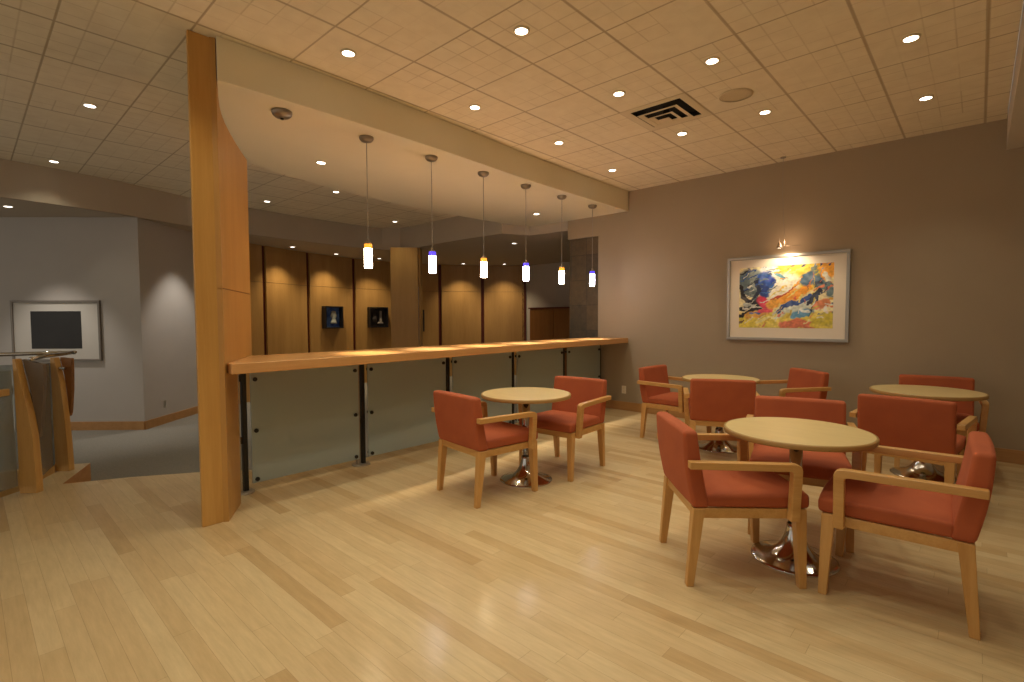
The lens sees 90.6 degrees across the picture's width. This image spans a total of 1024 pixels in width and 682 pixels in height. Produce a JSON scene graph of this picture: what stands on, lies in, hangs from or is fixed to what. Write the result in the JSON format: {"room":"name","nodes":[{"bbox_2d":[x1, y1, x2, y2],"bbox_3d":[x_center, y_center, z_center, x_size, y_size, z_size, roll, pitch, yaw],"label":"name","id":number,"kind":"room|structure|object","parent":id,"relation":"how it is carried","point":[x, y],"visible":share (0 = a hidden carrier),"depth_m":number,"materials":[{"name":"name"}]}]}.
{"room":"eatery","nodes":[
{"label":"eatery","id":0,"kind":"room"},
{"bbox_2d":[0,217,151,421],"bbox_3d":[-8.226,-0.239,7.151,6.000,3.020,0.150,0,3,-1],"label":"wall","id":1,"kind":"structure","parent":0,"point":[103,259],"depth_m":7.09,"materials":[{"name":"grey paint"}]},
{"bbox_2d":[10,300,102,360],"bbox_3d":[-6.384,-0.142,7.099,1.224,0.850,0.036,0,3,-1],"label":"framed print","id":2,"kind":"object","parent":1,"relation":"attached to","point":[36,325],"visible":0.8,"depth_m":7.09,"materials":[{"name":"metal frame"},{"name":"paper mat"},{"name":"dark printed paper"}]},
{"bbox_2d":[71,421,144,429],"bbox_3d":[-8.219,1.214,7.135,6.000,0.120,0.016,0,3,-1],"label":"baseboard","id":3,"kind":"structure","parent":1,"relation":"attached to","point":[108,425],"depth_m":7.17,"materials":[{"name":"brown wood"}]},
{"bbox_2d":[145,220,197,418],"bbox_3d":[-5.317,-0.287,7.982,0.150,3.020,1.400,0,3,-1],"label":"wall","id":4,"kind":"structure","parent":0,"point":[169,250],"depth_m":7.79,"materials":[{"name":"grey paint"}]},
{"bbox_2d":[145,406,197,429],"bbox_3d":[-5.227,1.165,7.975,0.016,0.120,1.550,0,3,-1],"label":"baseboard","id":5,"kind":"structure","parent":4,"relation":"attached to","point":[171,417],"depth_m":7.73,"materials":[{"name":"brown wood"}]},
{"bbox_2d":[0,197,569,265],"bbox_3d":[-3.903,-1.843,8.955,8.030,0.050,16.000,2,4,43],"label":"ceiling","id":6,"kind":"structure","parent":0,"point":[548,248],"depth_m":10.13,"materials":[{"name":"paint"}]},
{"bbox_2d":[71,375,516,480],"bbox_3d":[-1.476,1.313,6.871,14.600,0.100,16.000,2,4,43],"label":"floor","id":7,"kind":"structure","parent":0,"point":[172,447],"depth_m":6.11,"materials":[{"name":"grey carpet"}]},
{"bbox_2d":[0,350,76,497],"bbox_3d":[-4.612,0.760,4.063,1.789,1.282,1.649,1,3,20],"label":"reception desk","id":8,"kind":"object","parent":7,"relation":"on","point":[36,443],"visible":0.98,"depth_m":4.11,"materials":[{"name":"brown wood"}]},
{"bbox_2d":[390,247,422,347],"bbox_3d":[-2.149,-0.393,10.395,0.590,2.990,0.320,0,3,-2],"label":"wood column","id":9,"kind":"structure","parent":7,"relation":"on","point":[405,262],"depth_m":10.22,"materials":[{"name":"brown wood"}]},
{"bbox_2d":[528,307,569,375],"bbox_3d":[1.181,0.060,12.881,1.660,1.835,0.420,2,4,43],"label":"tall cabinet","id":10,"kind":"object","parent":7,"relation":"on","point":[546,323],"visible":0.29,"depth_m":12.77,"materials":[{"name":"brown wood"}]},
{"bbox_2d":[239,243,525,403],"bbox_3d":[-2.998,-0.473,11.882,7.730,3.020,1.665,-3,4,-43],"label":"wall","id":11,"kind":"structure","parent":0,"point":[289,289],"depth_m":12.12,"materials":[{"name":"brown wood"}]},
{"bbox_2d":[0,158,567,249],"bbox_3d":[-4.874,-1.971,7.023,11.266,0.490,3.782,-2,3,-31],"label":"soffit","id":12,"kind":"structure","parent":11,"relation":"attached to","point":[18,180],"depth_m":7.73,"materials":[{"name":"paint"}]},
{"bbox_2d":[322,306,343,328],"bbox_3d":[-4.057,-0.535,11.469,0.130,0.500,0.500,1,3,30],"label":"shadow box","id":13,"kind":"object","parent":11,"relation":"attached to","point":[332,316],"visible":1,"depth_m":11.47,"materials":[{"name":"black paint"}]},
{"bbox_2d":[367,307,388,327],"bbox_3d":[-3.298,-0.584,12.473,0.500,0.500,0.130,-3,4,-44],"label":"shadow box","id":14,"kind":"object","parent":11,"relation":"attached to","point":[377,316],"visible":1,"depth_m":12.50,"materials":[{"name":"black paint"}]},
{"bbox_2d":[216,36,628,226],"bbox_3d":[-0.872,-1.993,6.112,2.230,0.289,5.547,2,4,43],"label":"ceiling","id":15,"kind":"structure","parent":0,"point":[329,117],"depth_m":4.91,"materials":[{"name":"paint"}]},
{"bbox_2d":[271,107,292,119],"bbox_3d":[-1.744,-1.710,3.839,0.148,0.063,0.148,2,4,43],"label":"recessed light","id":16,"kind":"object","parent":15,"relation":"attached to","point":[280,113],"visible":1,"depth_m":3.80,"materials":[{"name":"silver metal"}]},
{"bbox_2d":[315,160,326,163],"bbox_3d":[-1.917,-1.792,5.086,0.108,0.012,0.108,2,4,43],"label":"recessed light","id":17,"kind":"object","parent":15,"relation":"in","point":[317,161],"visible":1,"depth_m":5.07,"materials":[{"name":"white"}]},
{"bbox_2d":[359,135,373,267],"bbox_3d":[-1.261,-1.205,4.418,0.124,1.128,0.124,2,4,43],"label":"pendant light","id":18,"kind":"object","parent":15,"relation":"hanging from","point":[366,139],"visible":1,"depth_m":4.41,"materials":[{"name":"white glass"}]},
{"bbox_2d":[425,155,437,272],"bbox_3d":[-0.783,-1.231,4.954,0.124,1.128,0.124,2,4,43],"label":"pendant light","id":19,"kind":"object","parent":15,"relation":"hanging from","point":[430,158],"visible":1,"depth_m":4.94,"materials":[{"name":"white glass"}]},
{"bbox_2d":[478,171,488,277],"bbox_3d":[-0.309,-1.257,5.498,0.124,1.128,0.124,2,4,43],"label":"pendant light","id":20,"kind":"object","parent":15,"relation":"hanging from","point":[483,174],"visible":1,"depth_m":5.49,"materials":[{"name":"white glass"}]},
{"bbox_2d":[521,184,530,280],"bbox_3d":[0.165,-1.283,6.020,0.124,1.128,0.124,2,4,43],"label":"pendant light","id":21,"kind":"object","parent":15,"relation":"hanging from","point":[523,186],"visible":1,"depth_m":6.01,"materials":[{"name":"white glass"}]},
{"bbox_2d":[557,195,566,283],"bbox_3d":[0.645,-1.309,6.562,0.124,1.128,0.124,2,4,43],"label":"pendant light","id":22,"kind":"object","parent":15,"relation":"hanging from","point":[560,197],"visible":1,"depth_m":6.55,"materials":[{"name":"white glass"}]},
{"bbox_2d":[588,204,596,285],"bbox_3d":[1.129,-1.336,7.116,0.124,1.128,0.124,2,4,43],"label":"pendant light","id":23,"kind":"object","parent":15,"relation":"hanging from","point":[592,206],"visible":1,"depth_m":7.11,"materials":[{"name":"white glass"}]},
{"bbox_2d":[0,408,1023,681],"bbox_3d":[-0.837,1.366,2.708,8.020,0.170,10.746,2,4,43],"label":"floor","id":24,"kind":"structure","parent":0,"point":[342,572],"depth_m":2.62,"materials":[{"name":"brown wood"}]},
{"bbox_2d":[186,30,251,526],"bbox_3d":[-2.098,-0.397,3.812,0.150,3.260,0.969,-1,3,-9],"label":"pillar","id":25,"kind":"structure","parent":24,"relation":"on","point":[218,167],"depth_m":3.42,"materials":[{"name":"brown wood"}]},
{"bbox_2d":[227,337,627,495],"bbox_3d":[-0.291,0.593,5.728,0.710,1.095,5.522,2,4,43],"label":"bar counter","id":26,"kind":"object","parent":24,"relation":"on","point":[307,409],"depth_m":4.80,"materials":[{"name":"brown wood"}]},
{"bbox_2d":[227,337,627,374],"bbox_3d":[-0.295,0.083,5.703,0.710,0.075,5.517,2,4,43],"label":"countertop","id":27,"kind":"structure","parent":26,"relation":"on","point":[294,361],"depth_m":4.52,"materials":[{"name":"brown wood"}]},
{"bbox_2d":[431,390,537,508],"bbox_3d":[-0.211,0.804,4.098,0.662,0.821,0.692,-2,3,-40],"label":"armchair","id":28,"kind":"object","parent":24,"relation":"on","point":[464,425],"visible":1,"depth_m":3.90,"materials":[{"name":"red fabric"}]},
{"bbox_2d":[481,387,570,487],"bbox_3d":[0.122,0.824,4.377,0.772,0.753,0.772,2,4,43],"label":"pedestal table","id":29,"kind":"object","parent":24,"relation":"on","point":[520,478],"visible":0.85,"depth_m":4.30,"materials":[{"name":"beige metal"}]},
{"bbox_2d":[518,376,610,481],"bbox_3d":[0.479,0.773,4.713,0.692,0.821,0.662,2,3,39],"label":"armchair","id":30,"kind":"object","parent":24,"relation":"on","point":[579,415],"visible":0.83,"depth_m":4.71,"materials":[{"name":"red fabric"}]},
{"bbox_2d":[637,365,711,437],"bbox_3d":[1.893,0.716,5.872,0.662,0.821,0.692,2,4,45],"label":"armchair","id":31,"kind":"object","parent":24,"relation":"on","point":[653,380],"visible":0.61,"depth_m":5.84,"materials":[{"name":"red fabric"}]},
{"bbox_2d":[682,374,759,452],"bbox_3d":[2.218,0.770,5.411,0.772,0.753,0.772,2,4,43],"label":"pedestal table","id":32,"kind":"object","parent":24,"relation":"on","point":[711,446],"visible":0.59,"depth_m":5.36,"materials":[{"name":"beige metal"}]},
{"bbox_2d":[683,378,759,459],"bbox_3d":[2.056,0.754,5.013,0.692,0.821,0.662,1,3,19],"label":"armchair","id":33,"kind":"object","parent":24,"relation":"on","point":[713,402],"visible":0.73,"depth_m":4.72,"materials":[{"name":"red fabric"}]},
{"bbox_2d":[656,412,808,588],"bbox_3d":[1.213,0.855,2.879,0.662,0.821,0.692,0,3,2],"label":"armchair","id":34,"kind":"object","parent":24,"relation":"on","point":[740,488],"visible":0.97,"depth_m":2.61,"materials":[{"name":"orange fabric"}]},
{"bbox_2d":[759,368,830,398],"bbox_3d":[2.967,0.727,5.547,0.662,0.821,0.692,0,3,-5],"label":"armchair","id":35,"kind":"object","parent":24,"relation":"on","point":[801,383],"visible":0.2,"depth_m":5.45,"materials":[{"name":"red fabric"}]},
{"bbox_2d":[724,417,879,577],"bbox_3d":[1.636,0.885,2.925,0.772,0.753,0.772,2,4,43],"label":"pedestal table","id":36,"kind":"object","parent":24,"relation":"on","point":[797,435],"visible":0.81,"depth_m":2.85,"materials":[{"name":"laminate"}]},
{"bbox_2d":[746,395,866,552],"bbox_3d":[1.917,0.829,3.386,0.692,0.821,0.662,1,3,28],"label":"armchair","id":37,"kind":"object","parent":24,"relation":"on","point":[819,468],"visible":0.52,"depth_m":3.41,"materials":[{"name":"red fabric"}]},
{"bbox_2d":[818,431,996,640],"bbox_3d":[1.972,0.867,2.567,0.662,0.821,0.692,2,3,41],"label":"armchair","id":38,"kind":"object","parent":24,"relation":"on","point":[897,507],"visible":0.98,"depth_m":2.36,"materials":[{"name":"red fabric"}]},
{"bbox_2d":[849,394,977,483],"bbox_3d":[3.033,0.804,3.848,0.662,0.821,0.692,-3,4,-42],"label":"armchair","id":39,"kind":"object","parent":24,"relation":"on","point":[930,425],"visible":0.64,"depth_m":3.60,"materials":[{"name":"red fabric"}]},
{"bbox_2d":[869,384,988,482],"bbox_3d":[3.627,0.809,4.454,0.811,0.753,0.811,2,4,43],"label":"pedestal table","id":40,"kind":"object","parent":24,"relation":"on","point":[918,470],"visible":0.69,"depth_m":4.37,"materials":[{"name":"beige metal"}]},
{"bbox_2d":[894,374,988,466],"bbox_3d":[3.952,0.761,4.733,0.692,0.821,0.662,2,3,39],"label":"armchair","id":41,"kind":"object","parent":24,"relation":"on","point":[965,409],"visible":0.15,"depth_m":4.77,"materials":[{"name":"red fabric"}]},
{"bbox_2d":[0,0,1023,227],"bbox_3d":[-2.415,-2.061,3.996,9.360,0.050,10.746,2,4,43],"label":"ceiling","id":42,"kind":"structure","parent":0,"point":[832,75],"depth_m":3.85,"materials":[{"name":"tile"}]},
{"bbox_2d":[82,102,97,107],"bbox_3d":[-3.667,-2.045,4.400,0.108,0.012,0.108,2,4,43],"label":"recessed light","id":43,"kind":"object","parent":42,"relation":"in","point":[89,105],"visible":1,"depth_m":4.39,"materials":[{"name":"white glass"}]},
{"bbox_2d":[340,48,355,56],"bbox_3d":[-1.146,-2.014,3.545,0.108,0.012,0.108,2,4,43],"label":"recessed light","id":44,"kind":"object","parent":42,"relation":"in","point":[352,53],"visible":1,"depth_m":3.54,"materials":[{"name":"white glass"}]},
{"bbox_2d":[469,104,480,109],"bbox_3d":[-0.327,-2.059,4.462,0.108,0.012,0.108,2,4,43],"label":"recessed light","id":45,"kind":"object","parent":42,"relation":"in","point":[472,106],"visible":1,"depth_m":4.45,"materials":[{"name":"white"}]},
{"bbox_2d":[513,25,529,35],"bbox_3d":[0.061,-2.006,3.276,0.108,0.012,0.108,2,4,43],"label":"recessed light","id":46,"kind":"object","parent":42,"relation":"in","point":[521,32],"visible":1,"depth_m":3.27,"materials":[{"name":"white"}]},
{"bbox_2d":[554,140,563,144],"bbox_3d":[0.499,-2.103,5.372,0.108,0.012,0.108,2,4,43],"label":"recessed light","id":47,"kind":"object","parent":42,"relation":"in","point":[559,142],"visible":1,"depth_m":5.37,"materials":[{"name":"white"}]},
{"bbox_2d":[612,90,624,96],"bbox_3d":[0.886,-2.051,4.201,0.108,0.012,0.108,2,4,43],"label":"recessed light","id":48,"kind":"object","parent":42,"relation":"in","point":[620,92],"visible":1,"depth_m":4.20,"materials":[{"name":"white"}]},
{"bbox_2d":[620,93,711,130],"bbox_3d":[1.407,-2.073,4.625,0.608,0.122,0.608,2,4,43],"label":"ceiling vent","id":49,"kind":"object","parent":42,"relation":"in","point":[680,108],"visible":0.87,"depth_m":4.64,"materials":[{"name":"black"}]},
{"bbox_2d":[677,131,687,135],"bbox_3d":[1.719,-2.096,5.118,0.108,0.012,0.108,2,4,43],"label":"recessed light","id":50,"kind":"object","parent":42,"relation":"in","point":[681,133],"visible":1,"depth_m":5.11,"materials":[{"name":"white"}]},
{"bbox_2d":[704,56,719,64],"bbox_3d":[1.450,-2.029,3.669,0.108,0.012,0.108,2,4,43],"label":"recessed light","id":51,"kind":"object","parent":42,"relation":"in","point":[714,59],"visible":1,"depth_m":3.66,"materials":[{"name":"white glass"}]},
{"bbox_2d":[719,88,752,101],"bbox_3d":[1.878,-2.057,4.246,0.264,0.010,0.264,2,4,43],"label":"ceiling speaker","id":52,"kind":"object","parent":42,"relation":"attached to","point":[734,95],"visible":1,"depth_m":4.24},
{"bbox_2d":[759,109,771,114],"bbox_3d":[2.293,-2.074,4.590,0.108,0.012,0.108,2,4,43],"label":"recessed light","id":53,"kind":"object","parent":42,"relation":"in","point":[766,111],"visible":1,"depth_m":4.58,"materials":[{"name":"white"}]},
{"bbox_2d":[776,156,799,248],"bbox_3d":[3.211,-1.615,5.876,0.246,1.053,0.068,2,4,43],"label":"picture light","id":54,"kind":"object","parent":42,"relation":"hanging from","point":[779,246],"visible":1,"depth_m":5.92,"materials":[{"name":"silver metal"}]},
{"bbox_2d":[901,33,920,42],"bbox_3d":[2.663,-2.019,3.380,0.108,0.012,0.108,2,4,43],"label":"recessed light","id":55,"kind":"object","parent":42,"relation":"in","point":[905,39],"visible":1,"depth_m":3.38,"materials":[{"name":"white"}]},
{"bbox_2d":[918,95,933,100],"bbox_3d":[3.518,-2.065,4.304,0.108,0.012,0.108,2,4,43],"label":"recessed light","id":56,"kind":"object","parent":42,"relation":"in","point":[926,97],"visible":1,"depth_m":4.30,"materials":[{"name":"white glass"}]},
{"bbox_2d":[526,262,569,340],"bbox_3d":[1.891,-0.524,12.646,4.430,3.020,0.220,2,4,43],"label":"wall","id":57,"kind":"structure","parent":0,"point":[543,288],"depth_m":13.36,"materials":[{"name":"grey paint"}]},
{"bbox_2d":[569,236,597,347],"bbox_3d":[1.249,-0.231,8.258,0.584,2.839,0.250,2,4,43],"label":"wall","id":58,"kind":"structure","parent":0,"point":[583,296],"depth_m":8.15,"materials":[{"name":"paint"}]},
{"bbox_2d":[568,115,1023,450],"bbox_3d":[3.543,-0.546,6.093,6.870,3.310,0.300,2,4,43],"label":"wall","id":59,"kind":"structure","parent":0,"point":[932,224],"depth_m":5.60,"materials":[{"name":"beige paint"}]},
{"bbox_2d":[622,386,625,393],"bbox_3d":[1.690,0.736,7.653,0.072,0.116,0.010,2,4,43],"label":"wall outlet","id":60,"kind":"object","parent":59,"relation":"attached to","point":[623,387],"visible":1,"depth_m":7.64,"materials":[{"name":"beige plastic"}]},
{"bbox_2d":[726,249,850,342],"bbox_3d":[3.280,-0.522,6.104,1.336,1.044,0.039,2,4,43],"label":"framed painting","id":61,"kind":"object","parent":59,"relation":"attached to","point":[805,296],"visible":1,"depth_m":6.05,"materials":[{"name":"multicoloured paper"}]},
{"bbox_2d":[606,400,1023,464],"bbox_3d":[3.546,1.052,5.953,5.984,0.130,0.015,2,4,43],"label":"baseboard","id":62,"kind":"structure","parent":59,"relation":"attached to","point":[1002,455],"depth_m":7.08,"materials":[{"name":"brown wood"}]},
{"bbox_2d":[1006,3,1023,149],"bbox_3d":[1.565,-1.763,0.338,1.455,0.340,10.744,2,4,43],"label":"trim","id":63,"kind":"structure","parent":59,"relation":"attached to","point":[1015,125],"depth_m":3.85,"materials":[{"name":"beige paint"}]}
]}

